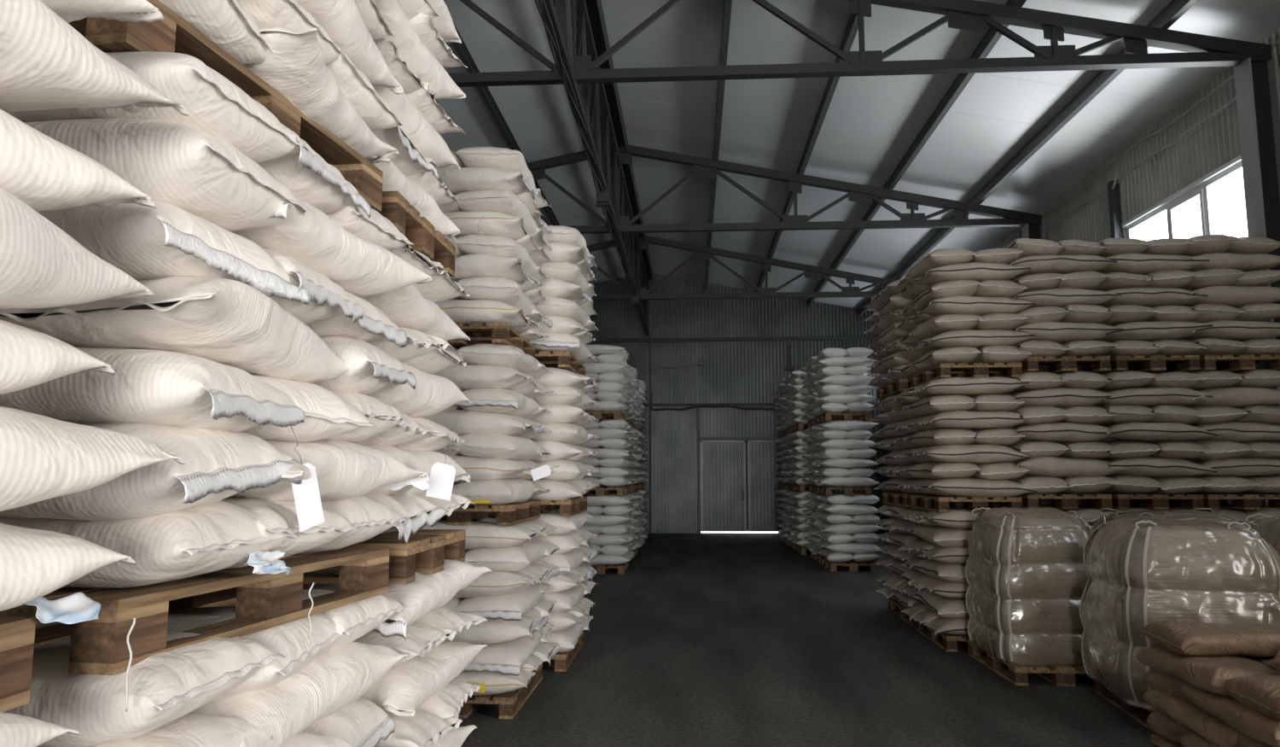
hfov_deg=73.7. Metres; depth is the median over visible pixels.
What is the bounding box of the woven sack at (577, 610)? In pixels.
[565,605,589,616]
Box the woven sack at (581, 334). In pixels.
[571,330,593,339]
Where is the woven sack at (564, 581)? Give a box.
[541,572,584,593]
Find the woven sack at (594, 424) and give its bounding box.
[581,419,601,429]
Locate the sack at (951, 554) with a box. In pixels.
[919,546,969,563]
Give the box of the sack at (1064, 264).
[1008,254,1117,277]
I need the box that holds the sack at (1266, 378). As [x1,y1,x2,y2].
[1226,368,1279,388]
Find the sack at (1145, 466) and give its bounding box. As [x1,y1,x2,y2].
[1105,456,1217,476]
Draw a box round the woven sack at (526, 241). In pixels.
[515,233,542,253]
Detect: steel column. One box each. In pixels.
[1021,222,1044,239]
[1233,57,1279,506]
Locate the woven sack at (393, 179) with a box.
[365,156,460,237]
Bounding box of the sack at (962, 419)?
[912,410,1024,429]
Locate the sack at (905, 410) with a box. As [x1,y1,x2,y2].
[889,403,924,418]
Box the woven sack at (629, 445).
[602,442,634,448]
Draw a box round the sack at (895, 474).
[887,463,921,478]
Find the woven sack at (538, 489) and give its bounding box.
[529,480,551,497]
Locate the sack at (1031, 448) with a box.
[1005,440,1070,459]
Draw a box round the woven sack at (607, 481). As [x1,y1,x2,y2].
[598,477,628,487]
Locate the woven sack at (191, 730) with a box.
[87,713,273,746]
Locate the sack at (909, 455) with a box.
[899,446,935,462]
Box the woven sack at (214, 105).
[5,51,311,162]
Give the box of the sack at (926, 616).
[913,609,941,623]
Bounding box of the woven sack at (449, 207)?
[438,194,461,212]
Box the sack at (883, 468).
[871,464,896,477]
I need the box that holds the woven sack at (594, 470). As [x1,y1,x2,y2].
[582,462,599,475]
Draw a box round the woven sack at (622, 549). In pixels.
[601,542,632,554]
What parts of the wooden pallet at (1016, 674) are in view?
board, board, board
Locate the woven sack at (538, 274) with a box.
[529,266,550,281]
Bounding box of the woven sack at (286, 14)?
[236,0,348,63]
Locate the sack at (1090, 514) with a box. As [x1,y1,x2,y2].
[1059,506,1113,525]
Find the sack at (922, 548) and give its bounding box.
[907,541,938,553]
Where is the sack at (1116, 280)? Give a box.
[1093,272,1151,290]
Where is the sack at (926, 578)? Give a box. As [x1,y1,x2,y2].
[907,574,939,591]
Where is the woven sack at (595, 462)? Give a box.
[578,457,602,466]
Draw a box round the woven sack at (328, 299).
[262,248,364,323]
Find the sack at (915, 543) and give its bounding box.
[898,538,929,554]
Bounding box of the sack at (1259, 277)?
[1229,269,1279,286]
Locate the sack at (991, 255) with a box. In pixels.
[969,248,1023,264]
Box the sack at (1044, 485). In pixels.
[1008,475,1071,494]
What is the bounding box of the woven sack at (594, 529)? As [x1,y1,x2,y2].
[580,524,602,534]
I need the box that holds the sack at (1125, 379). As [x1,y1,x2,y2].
[1094,370,1157,391]
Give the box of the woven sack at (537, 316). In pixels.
[525,309,552,327]
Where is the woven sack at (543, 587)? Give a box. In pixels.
[531,581,555,594]
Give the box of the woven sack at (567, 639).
[548,621,586,651]
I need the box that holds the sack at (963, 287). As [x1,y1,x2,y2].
[909,279,981,308]
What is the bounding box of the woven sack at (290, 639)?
[34,605,354,694]
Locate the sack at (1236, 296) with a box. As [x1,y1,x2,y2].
[1180,285,1279,307]
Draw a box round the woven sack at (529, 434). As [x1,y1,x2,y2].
[516,427,551,438]
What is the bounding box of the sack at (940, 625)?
[923,616,970,634]
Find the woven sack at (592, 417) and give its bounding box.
[581,413,599,426]
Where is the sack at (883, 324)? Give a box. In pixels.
[871,314,894,329]
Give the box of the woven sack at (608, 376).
[597,372,626,384]
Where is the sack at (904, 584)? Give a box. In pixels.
[890,580,912,594]
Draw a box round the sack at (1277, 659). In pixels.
[1273,651,1279,669]
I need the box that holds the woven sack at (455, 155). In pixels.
[440,150,465,168]
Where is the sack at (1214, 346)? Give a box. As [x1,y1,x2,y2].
[1190,337,1251,355]
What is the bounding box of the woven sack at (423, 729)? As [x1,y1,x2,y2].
[375,708,462,746]
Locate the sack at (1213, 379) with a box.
[1187,370,1243,389]
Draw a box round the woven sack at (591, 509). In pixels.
[583,505,605,514]
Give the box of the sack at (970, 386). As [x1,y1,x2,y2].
[907,376,1029,396]
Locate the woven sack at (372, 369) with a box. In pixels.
[311,335,416,394]
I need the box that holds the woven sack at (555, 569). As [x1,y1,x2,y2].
[531,558,558,584]
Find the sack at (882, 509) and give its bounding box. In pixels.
[873,504,896,517]
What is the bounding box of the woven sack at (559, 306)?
[533,296,590,324]
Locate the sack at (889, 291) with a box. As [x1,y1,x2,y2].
[878,279,906,296]
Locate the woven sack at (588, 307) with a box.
[579,299,597,315]
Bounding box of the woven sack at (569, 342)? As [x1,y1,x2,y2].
[529,333,592,360]
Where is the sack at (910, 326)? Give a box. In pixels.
[893,314,920,330]
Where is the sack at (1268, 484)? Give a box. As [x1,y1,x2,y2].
[1233,475,1279,494]
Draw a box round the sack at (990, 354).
[967,345,1031,365]
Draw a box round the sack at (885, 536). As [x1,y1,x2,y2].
[875,530,898,544]
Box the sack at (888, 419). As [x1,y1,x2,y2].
[878,411,901,422]
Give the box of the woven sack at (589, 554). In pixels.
[575,545,597,566]
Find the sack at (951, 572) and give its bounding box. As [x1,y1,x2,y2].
[913,558,967,582]
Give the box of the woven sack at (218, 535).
[0,500,299,587]
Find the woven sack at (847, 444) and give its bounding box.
[816,438,874,449]
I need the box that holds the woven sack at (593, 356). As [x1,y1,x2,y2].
[586,354,598,363]
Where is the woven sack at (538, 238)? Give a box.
[530,228,552,250]
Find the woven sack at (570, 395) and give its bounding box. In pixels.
[532,385,593,407]
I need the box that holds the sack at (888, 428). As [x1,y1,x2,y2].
[881,419,913,436]
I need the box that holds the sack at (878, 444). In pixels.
[870,437,894,451]
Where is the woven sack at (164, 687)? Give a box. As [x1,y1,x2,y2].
[4,632,285,746]
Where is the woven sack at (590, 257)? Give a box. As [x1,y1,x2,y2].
[587,253,598,267]
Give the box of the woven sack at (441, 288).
[413,260,470,302]
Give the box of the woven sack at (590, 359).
[542,355,598,366]
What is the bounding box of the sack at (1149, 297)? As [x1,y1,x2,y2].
[1097,286,1208,308]
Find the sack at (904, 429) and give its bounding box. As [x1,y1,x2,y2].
[892,417,920,433]
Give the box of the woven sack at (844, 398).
[814,393,877,404]
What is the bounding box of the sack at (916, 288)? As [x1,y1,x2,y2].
[903,276,1013,295]
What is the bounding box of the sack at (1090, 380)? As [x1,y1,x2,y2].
[1054,370,1111,389]
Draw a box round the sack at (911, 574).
[899,569,925,582]
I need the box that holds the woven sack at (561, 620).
[547,610,584,631]
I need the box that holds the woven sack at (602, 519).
[583,513,630,525]
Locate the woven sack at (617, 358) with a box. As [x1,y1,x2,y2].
[596,354,626,365]
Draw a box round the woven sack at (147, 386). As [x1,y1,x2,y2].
[0,347,305,432]
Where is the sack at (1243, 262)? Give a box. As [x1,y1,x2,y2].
[1186,252,1279,271]
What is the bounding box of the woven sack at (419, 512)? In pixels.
[361,494,445,543]
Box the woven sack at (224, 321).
[0,276,349,383]
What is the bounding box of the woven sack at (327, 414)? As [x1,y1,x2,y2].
[241,374,376,442]
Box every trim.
[590,336,881,406]
[699,439,771,530]
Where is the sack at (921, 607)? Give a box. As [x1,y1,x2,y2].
[901,601,930,619]
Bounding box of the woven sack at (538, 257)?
[528,244,551,264]
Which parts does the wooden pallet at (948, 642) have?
board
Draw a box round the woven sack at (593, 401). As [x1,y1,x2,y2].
[580,398,598,409]
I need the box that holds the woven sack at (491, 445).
[448,432,541,459]
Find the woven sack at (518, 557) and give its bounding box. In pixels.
[464,540,548,571]
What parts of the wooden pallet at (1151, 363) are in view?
board, board, board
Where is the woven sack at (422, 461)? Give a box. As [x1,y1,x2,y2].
[364,445,470,494]
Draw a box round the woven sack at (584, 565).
[578,563,596,582]
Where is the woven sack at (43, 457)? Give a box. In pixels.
[0,406,186,511]
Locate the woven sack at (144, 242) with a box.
[37,200,310,305]
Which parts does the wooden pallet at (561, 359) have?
board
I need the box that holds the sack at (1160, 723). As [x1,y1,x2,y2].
[1145,710,1192,744]
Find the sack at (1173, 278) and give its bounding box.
[1144,269,1203,288]
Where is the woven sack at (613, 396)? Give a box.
[594,391,627,403]
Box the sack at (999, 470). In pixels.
[967,461,1029,479]
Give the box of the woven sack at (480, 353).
[455,343,540,372]
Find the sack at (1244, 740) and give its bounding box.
[1236,732,1273,746]
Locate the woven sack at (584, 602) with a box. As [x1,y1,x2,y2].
[576,596,594,614]
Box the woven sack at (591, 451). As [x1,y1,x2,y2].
[577,445,598,460]
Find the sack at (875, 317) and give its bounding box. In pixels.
[863,311,884,322]
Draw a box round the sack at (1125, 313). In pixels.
[1099,304,1158,325]
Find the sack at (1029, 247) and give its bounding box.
[1005,238,1063,259]
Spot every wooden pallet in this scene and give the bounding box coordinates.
[0,547,389,674]
[0,616,35,711]
[68,0,383,211]
[302,529,465,584]
[378,191,455,276]
[439,500,540,525]
[447,322,535,357]
[453,663,542,718]
[527,495,587,516]
[535,350,585,375]
[550,629,583,671]
[581,486,628,495]
[584,410,624,420]
[588,560,628,574]
[590,485,628,493]
[594,484,636,492]
[626,420,634,427]
[631,548,637,558]
[639,482,645,489]
[779,430,785,436]
[780,482,789,488]
[781,536,787,543]
[785,426,806,435]
[786,483,808,490]
[787,539,794,548]
[791,423,807,432]
[793,483,808,491]
[794,543,808,554]
[807,418,832,428]
[808,484,853,493]
[810,552,853,563]
[815,412,870,424]
[816,486,871,494]
[820,556,876,571]
[877,378,910,399]
[881,491,935,506]
[887,598,914,626]
[907,494,1022,511]
[909,362,1022,387]
[914,620,984,651]
[967,639,1094,686]
[1002,355,1111,377]
[1002,493,1112,508]
[1085,354,1200,373]
[1087,493,1204,509]
[1094,680,1157,733]
[1150,733,1183,746]
[1169,354,1279,372]
[1173,493,1279,509]
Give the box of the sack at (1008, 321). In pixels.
[971,312,1028,330]
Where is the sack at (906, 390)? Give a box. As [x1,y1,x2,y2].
[901,384,1018,397]
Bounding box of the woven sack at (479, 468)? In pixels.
[448,454,534,482]
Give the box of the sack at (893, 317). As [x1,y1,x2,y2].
[878,308,909,322]
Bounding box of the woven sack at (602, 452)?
[588,448,629,458]
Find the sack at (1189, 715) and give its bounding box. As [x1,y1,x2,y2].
[1143,687,1239,746]
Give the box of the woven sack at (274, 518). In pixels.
[221,497,360,568]
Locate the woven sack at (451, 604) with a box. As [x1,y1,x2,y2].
[442,597,465,610]
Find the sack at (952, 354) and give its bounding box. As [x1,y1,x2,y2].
[913,346,981,369]
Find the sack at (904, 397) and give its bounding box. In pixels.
[890,391,924,403]
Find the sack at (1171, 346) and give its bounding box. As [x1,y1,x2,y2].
[1149,339,1206,356]
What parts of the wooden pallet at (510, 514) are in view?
board, board, board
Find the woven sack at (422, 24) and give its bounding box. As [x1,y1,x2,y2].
[408,13,468,68]
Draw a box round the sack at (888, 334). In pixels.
[876,320,912,344]
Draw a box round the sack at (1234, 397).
[1186,386,1279,407]
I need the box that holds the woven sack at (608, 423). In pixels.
[599,418,628,429]
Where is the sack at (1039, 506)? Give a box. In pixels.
[1038,505,1065,511]
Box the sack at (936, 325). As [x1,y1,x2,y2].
[908,314,982,339]
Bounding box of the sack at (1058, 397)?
[1010,387,1113,407]
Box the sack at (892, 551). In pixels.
[883,547,906,559]
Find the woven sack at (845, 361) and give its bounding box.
[814,355,876,367]
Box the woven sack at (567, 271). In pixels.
[535,261,589,290]
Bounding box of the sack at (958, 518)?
[915,508,979,528]
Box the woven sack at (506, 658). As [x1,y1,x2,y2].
[463,629,543,675]
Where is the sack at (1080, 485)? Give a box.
[1057,475,1118,494]
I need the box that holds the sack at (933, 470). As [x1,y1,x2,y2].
[907,461,980,479]
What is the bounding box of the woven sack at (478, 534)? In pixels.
[421,520,540,548]
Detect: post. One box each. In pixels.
[649,339,651,533]
[1107,180,1136,441]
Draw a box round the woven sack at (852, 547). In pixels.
[820,541,880,552]
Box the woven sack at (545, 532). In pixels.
[495,516,558,536]
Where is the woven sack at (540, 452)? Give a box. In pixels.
[520,444,552,459]
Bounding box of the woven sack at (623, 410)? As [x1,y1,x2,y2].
[618,407,628,412]
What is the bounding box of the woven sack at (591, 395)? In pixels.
[585,391,598,400]
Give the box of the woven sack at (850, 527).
[820,522,883,533]
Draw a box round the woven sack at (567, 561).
[540,547,583,574]
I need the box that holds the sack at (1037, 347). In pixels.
[1014,339,1070,358]
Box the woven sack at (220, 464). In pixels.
[0,422,301,521]
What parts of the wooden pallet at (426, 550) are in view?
board, board, board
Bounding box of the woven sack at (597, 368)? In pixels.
[581,362,628,374]
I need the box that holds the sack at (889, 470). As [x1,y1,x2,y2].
[878,465,904,477]
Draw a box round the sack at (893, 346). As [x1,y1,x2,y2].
[880,337,912,352]
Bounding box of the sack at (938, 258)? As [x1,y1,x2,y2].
[907,248,976,279]
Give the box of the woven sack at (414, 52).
[373,0,465,99]
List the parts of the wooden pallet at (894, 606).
board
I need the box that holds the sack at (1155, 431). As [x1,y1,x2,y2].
[1104,421,1219,441]
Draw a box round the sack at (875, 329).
[863,325,884,335]
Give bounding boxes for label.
[466,681,485,692]
[471,499,490,502]
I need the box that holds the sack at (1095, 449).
[1054,440,1113,458]
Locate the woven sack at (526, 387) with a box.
[505,374,542,395]
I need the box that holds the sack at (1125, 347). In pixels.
[1100,339,1163,357]
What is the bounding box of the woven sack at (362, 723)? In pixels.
[301,697,395,746]
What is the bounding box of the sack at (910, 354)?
[896,346,925,360]
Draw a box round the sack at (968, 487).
[913,477,1037,497]
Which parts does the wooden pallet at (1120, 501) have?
board, board, board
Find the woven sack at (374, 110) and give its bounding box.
[325,52,406,130]
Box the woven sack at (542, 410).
[521,402,552,419]
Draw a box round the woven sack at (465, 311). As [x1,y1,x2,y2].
[435,299,533,327]
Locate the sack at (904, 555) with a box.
[891,550,919,561]
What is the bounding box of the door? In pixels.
[697,407,783,533]
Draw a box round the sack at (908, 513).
[894,506,935,523]
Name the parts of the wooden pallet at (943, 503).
board, board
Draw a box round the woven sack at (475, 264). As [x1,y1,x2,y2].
[449,253,534,285]
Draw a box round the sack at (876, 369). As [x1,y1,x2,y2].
[866,363,889,374]
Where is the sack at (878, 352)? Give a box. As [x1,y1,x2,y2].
[872,342,894,356]
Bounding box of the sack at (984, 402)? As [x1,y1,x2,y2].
[967,394,1024,411]
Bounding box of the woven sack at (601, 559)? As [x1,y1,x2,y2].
[581,552,632,564]
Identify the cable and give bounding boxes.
[534,0,645,336]
[539,0,648,336]
[541,0,646,334]
[651,363,698,370]
[651,393,775,410]
[999,37,1279,248]
[1044,67,1279,232]
[1097,164,1118,242]
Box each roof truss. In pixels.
[443,0,1272,87]
[526,144,1041,233]
[586,235,896,300]
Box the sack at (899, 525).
[890,521,915,535]
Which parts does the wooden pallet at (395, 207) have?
board, board, board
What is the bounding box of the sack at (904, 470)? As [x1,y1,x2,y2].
[892,462,925,478]
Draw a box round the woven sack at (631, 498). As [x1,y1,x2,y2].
[586,493,634,500]
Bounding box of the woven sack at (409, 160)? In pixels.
[371,126,438,179]
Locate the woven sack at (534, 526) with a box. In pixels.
[442,517,549,540]
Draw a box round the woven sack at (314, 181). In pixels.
[256,130,371,218]
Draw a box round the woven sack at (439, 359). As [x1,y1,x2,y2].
[400,347,467,374]
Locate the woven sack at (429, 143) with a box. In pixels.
[373,86,460,169]
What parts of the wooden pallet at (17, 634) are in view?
board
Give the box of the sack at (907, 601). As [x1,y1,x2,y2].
[891,590,922,607]
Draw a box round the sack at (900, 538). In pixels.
[888,532,922,546]
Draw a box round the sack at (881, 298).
[871,289,890,303]
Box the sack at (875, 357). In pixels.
[866,351,886,360]
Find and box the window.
[1121,155,1242,238]
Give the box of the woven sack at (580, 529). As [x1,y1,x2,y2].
[574,527,596,541]
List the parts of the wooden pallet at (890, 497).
board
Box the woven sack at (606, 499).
[587,494,630,505]
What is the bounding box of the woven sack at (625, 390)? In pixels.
[617,388,628,393]
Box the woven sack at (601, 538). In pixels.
[587,533,631,545]
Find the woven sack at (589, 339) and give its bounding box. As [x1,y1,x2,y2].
[580,333,596,344]
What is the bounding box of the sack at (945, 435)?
[909,427,977,446]
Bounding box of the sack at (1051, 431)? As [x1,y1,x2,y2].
[1011,422,1111,441]
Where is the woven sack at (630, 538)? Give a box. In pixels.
[600,532,632,540]
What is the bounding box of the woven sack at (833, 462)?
[815,458,879,467]
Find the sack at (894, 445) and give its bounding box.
[884,435,913,449]
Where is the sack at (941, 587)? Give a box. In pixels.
[919,578,969,598]
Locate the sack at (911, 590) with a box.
[898,585,921,600]
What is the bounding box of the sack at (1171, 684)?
[1142,669,1191,702]
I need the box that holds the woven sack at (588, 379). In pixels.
[571,373,596,388]
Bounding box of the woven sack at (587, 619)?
[580,614,593,630]
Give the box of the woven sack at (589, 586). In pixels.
[577,580,597,595]
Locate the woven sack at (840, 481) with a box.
[817,476,879,487]
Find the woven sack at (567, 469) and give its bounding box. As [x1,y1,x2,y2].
[535,459,591,481]
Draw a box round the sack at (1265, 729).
[1178,682,1279,746]
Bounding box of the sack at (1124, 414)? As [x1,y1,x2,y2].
[1093,404,1160,426]
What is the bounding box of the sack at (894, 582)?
[883,576,908,588]
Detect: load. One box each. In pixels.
[965,506,1093,665]
[1079,513,1279,710]
[1092,507,1239,529]
[1245,512,1279,555]
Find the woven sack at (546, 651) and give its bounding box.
[532,641,558,665]
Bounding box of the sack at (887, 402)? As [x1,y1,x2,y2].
[882,391,909,408]
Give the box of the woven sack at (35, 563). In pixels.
[0,523,136,610]
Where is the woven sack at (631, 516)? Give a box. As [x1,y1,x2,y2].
[624,513,636,519]
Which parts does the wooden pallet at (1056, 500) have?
board, board, board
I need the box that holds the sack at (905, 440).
[891,433,924,448]
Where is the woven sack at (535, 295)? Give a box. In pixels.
[523,287,549,303]
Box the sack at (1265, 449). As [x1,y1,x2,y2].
[1234,441,1279,458]
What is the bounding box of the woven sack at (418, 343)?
[369,325,454,360]
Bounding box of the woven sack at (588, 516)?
[550,508,594,521]
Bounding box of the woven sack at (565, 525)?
[535,511,587,535]
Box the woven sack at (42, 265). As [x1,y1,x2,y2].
[0,187,154,308]
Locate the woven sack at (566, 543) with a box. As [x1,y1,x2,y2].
[531,533,587,553]
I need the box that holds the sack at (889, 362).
[878,350,915,369]
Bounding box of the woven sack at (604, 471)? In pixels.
[584,466,631,477]
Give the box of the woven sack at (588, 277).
[581,273,597,282]
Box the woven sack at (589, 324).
[581,319,599,331]
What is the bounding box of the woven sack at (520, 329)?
[476,315,542,337]
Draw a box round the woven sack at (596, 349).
[585,343,625,355]
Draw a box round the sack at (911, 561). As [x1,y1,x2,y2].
[900,555,927,569]
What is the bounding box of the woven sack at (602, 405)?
[582,400,625,412]
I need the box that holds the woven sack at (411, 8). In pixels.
[395,0,442,19]
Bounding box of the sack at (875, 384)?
[865,373,885,387]
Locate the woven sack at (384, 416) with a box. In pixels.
[325,388,407,442]
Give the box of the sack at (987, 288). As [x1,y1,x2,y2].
[971,279,1027,297]
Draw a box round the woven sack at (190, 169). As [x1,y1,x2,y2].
[23,117,314,231]
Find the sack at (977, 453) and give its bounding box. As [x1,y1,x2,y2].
[912,443,1030,463]
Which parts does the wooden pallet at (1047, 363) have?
board, board, board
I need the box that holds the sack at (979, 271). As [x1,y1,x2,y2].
[913,261,1031,285]
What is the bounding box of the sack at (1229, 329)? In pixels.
[1181,320,1279,341]
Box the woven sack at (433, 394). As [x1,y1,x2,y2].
[365,360,471,417]
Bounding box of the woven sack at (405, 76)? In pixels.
[373,37,435,93]
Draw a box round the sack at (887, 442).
[878,436,901,450]
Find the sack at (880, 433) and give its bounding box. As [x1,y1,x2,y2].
[871,427,895,438]
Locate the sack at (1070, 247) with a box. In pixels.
[1055,239,1111,255]
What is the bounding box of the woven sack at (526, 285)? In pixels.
[517,273,546,291]
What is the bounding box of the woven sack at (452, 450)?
[435,444,461,455]
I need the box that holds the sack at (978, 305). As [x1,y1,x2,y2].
[915,295,1035,316]
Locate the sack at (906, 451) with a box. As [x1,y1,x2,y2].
[894,447,920,463]
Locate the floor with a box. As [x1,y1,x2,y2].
[302,532,1155,746]
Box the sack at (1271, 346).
[1232,338,1279,355]
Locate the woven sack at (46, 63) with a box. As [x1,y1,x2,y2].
[0,0,189,116]
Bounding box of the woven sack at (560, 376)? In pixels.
[534,366,587,386]
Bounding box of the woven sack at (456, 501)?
[378,493,475,534]
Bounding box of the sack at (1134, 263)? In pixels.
[1097,252,1210,274]
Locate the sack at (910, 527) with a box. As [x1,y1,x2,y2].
[898,522,925,535]
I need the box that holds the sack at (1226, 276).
[1178,267,1245,290]
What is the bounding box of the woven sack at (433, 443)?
[395,416,465,451]
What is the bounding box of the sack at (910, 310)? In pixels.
[896,303,920,315]
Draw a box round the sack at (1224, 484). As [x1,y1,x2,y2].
[1189,475,1259,493]
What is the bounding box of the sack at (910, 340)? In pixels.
[896,332,922,345]
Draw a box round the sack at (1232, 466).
[1193,457,1279,476]
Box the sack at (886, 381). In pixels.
[872,372,895,383]
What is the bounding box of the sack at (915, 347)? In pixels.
[909,337,937,353]
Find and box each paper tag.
[290,425,324,531]
[425,436,455,500]
[529,464,559,481]
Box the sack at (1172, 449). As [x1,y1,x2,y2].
[1143,440,1212,459]
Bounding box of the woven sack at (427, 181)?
[405,156,460,205]
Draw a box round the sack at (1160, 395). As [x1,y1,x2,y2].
[1092,386,1214,406]
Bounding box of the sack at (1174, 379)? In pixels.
[1136,371,1204,388]
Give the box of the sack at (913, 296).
[896,285,918,299]
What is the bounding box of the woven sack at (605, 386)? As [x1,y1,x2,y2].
[591,381,627,393]
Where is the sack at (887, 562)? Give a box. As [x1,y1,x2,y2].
[875,557,901,570]
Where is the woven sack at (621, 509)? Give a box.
[601,503,632,515]
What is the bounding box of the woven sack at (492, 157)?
[454,146,535,188]
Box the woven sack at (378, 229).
[325,205,413,250]
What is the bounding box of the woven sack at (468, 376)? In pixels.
[432,364,535,390]
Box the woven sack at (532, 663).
[520,653,543,671]
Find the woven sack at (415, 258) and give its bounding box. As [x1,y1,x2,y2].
[389,244,450,278]
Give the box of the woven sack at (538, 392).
[525,381,554,398]
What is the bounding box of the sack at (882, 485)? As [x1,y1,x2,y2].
[873,477,901,492]
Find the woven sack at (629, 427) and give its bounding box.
[623,424,634,430]
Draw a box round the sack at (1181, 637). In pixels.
[1141,620,1279,657]
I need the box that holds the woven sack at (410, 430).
[354,412,449,446]
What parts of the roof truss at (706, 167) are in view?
gusset plate, gusset plate, web post, gusset plate, gusset plate, gusset plate, web post, gusset plate, gusset plate, gusset plate, web post, gusset plate, gusset plate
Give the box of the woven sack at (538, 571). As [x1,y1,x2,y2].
[517,563,551,585]
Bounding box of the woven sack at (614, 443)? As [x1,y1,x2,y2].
[598,437,628,448]
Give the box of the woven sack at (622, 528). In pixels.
[600,523,630,535]
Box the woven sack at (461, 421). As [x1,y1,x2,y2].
[424,408,533,436]
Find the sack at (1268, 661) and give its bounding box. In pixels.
[1243,655,1279,670]
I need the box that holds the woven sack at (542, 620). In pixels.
[521,607,548,635]
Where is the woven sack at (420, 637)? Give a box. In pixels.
[354,622,457,669]
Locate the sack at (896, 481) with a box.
[885,477,919,494]
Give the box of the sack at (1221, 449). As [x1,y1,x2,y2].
[1181,439,1256,459]
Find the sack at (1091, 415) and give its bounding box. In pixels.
[1055,406,1115,424]
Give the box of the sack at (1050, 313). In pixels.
[1013,305,1068,330]
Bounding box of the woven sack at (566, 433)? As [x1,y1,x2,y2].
[530,422,587,443]
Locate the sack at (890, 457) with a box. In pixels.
[884,448,918,465]
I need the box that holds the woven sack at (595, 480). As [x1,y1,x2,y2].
[581,476,601,487]
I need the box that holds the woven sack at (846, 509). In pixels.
[820,503,879,514]
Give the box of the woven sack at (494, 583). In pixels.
[453,570,541,597]
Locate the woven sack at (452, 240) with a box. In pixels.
[444,235,464,255]
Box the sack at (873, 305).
[864,295,883,309]
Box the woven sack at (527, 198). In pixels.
[516,190,542,215]
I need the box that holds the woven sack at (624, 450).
[599,448,633,459]
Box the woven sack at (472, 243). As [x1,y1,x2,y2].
[455,233,536,273]
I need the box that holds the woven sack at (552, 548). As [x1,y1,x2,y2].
[527,538,559,557]
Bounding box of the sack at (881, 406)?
[870,401,892,412]
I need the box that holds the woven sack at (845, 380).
[817,374,874,385]
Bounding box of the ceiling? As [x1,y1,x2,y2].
[436,0,1279,311]
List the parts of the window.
sash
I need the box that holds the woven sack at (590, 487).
[582,481,599,494]
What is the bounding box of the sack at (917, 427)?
[901,414,968,430]
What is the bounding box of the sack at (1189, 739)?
[1179,731,1219,746]
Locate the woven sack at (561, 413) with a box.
[530,403,589,423]
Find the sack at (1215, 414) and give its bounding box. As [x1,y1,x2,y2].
[1186,405,1249,424]
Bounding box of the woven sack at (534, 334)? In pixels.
[519,327,549,341]
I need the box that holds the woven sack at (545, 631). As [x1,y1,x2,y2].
[539,622,554,642]
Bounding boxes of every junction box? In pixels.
[595,189,610,207]
[630,293,639,303]
[698,359,703,366]
[785,340,794,370]
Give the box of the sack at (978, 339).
[919,329,1035,349]
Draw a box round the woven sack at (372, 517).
[297,495,407,553]
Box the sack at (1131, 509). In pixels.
[1107,506,1151,512]
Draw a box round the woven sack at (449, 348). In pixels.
[445,346,467,364]
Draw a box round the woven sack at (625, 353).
[618,350,629,356]
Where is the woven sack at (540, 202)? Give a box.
[535,188,550,208]
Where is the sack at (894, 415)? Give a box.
[884,412,914,420]
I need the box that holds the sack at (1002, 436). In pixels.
[969,427,1025,445]
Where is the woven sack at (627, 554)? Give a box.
[599,551,633,558]
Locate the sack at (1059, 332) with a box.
[1014,321,1124,343]
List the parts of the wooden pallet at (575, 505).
board, board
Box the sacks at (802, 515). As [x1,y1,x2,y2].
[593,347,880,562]
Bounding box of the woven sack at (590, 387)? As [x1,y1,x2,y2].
[580,382,600,393]
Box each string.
[125,617,135,711]
[308,581,314,638]
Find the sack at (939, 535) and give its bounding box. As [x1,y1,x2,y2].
[913,524,971,546]
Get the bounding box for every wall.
[553,273,893,534]
[989,28,1279,508]
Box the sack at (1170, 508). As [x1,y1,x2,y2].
[1146,506,1198,510]
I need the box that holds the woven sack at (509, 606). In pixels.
[454,585,543,620]
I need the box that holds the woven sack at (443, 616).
[413,605,488,638]
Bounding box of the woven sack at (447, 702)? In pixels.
[416,678,480,719]
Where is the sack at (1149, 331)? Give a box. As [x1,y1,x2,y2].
[1095,320,1212,342]
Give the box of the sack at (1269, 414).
[1226,404,1279,424]
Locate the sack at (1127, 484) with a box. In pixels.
[1097,474,1162,494]
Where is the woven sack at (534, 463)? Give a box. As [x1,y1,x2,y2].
[518,459,552,479]
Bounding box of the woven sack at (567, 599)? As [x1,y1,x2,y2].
[540,585,586,611]
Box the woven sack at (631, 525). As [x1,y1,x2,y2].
[626,522,636,529]
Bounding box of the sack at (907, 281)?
[893,275,913,288]
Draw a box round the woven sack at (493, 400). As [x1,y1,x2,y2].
[452,388,541,416]
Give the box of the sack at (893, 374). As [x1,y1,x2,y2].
[881,362,913,379]
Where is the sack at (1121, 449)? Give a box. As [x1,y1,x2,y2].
[1092,439,1161,460]
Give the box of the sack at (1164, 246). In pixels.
[1140,238,1198,255]
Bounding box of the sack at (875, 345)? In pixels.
[865,338,883,349]
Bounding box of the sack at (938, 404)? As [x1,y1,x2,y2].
[908,394,976,415]
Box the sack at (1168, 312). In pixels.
[1143,304,1204,321]
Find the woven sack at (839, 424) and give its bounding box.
[814,419,878,430]
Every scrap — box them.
[24,592,100,623]
[244,549,290,575]
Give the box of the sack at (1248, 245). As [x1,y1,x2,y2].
[1223,236,1279,254]
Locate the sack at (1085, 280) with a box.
[1053,271,1110,290]
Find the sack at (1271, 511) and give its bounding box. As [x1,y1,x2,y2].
[1228,506,1279,519]
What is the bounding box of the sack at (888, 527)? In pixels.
[882,519,911,533]

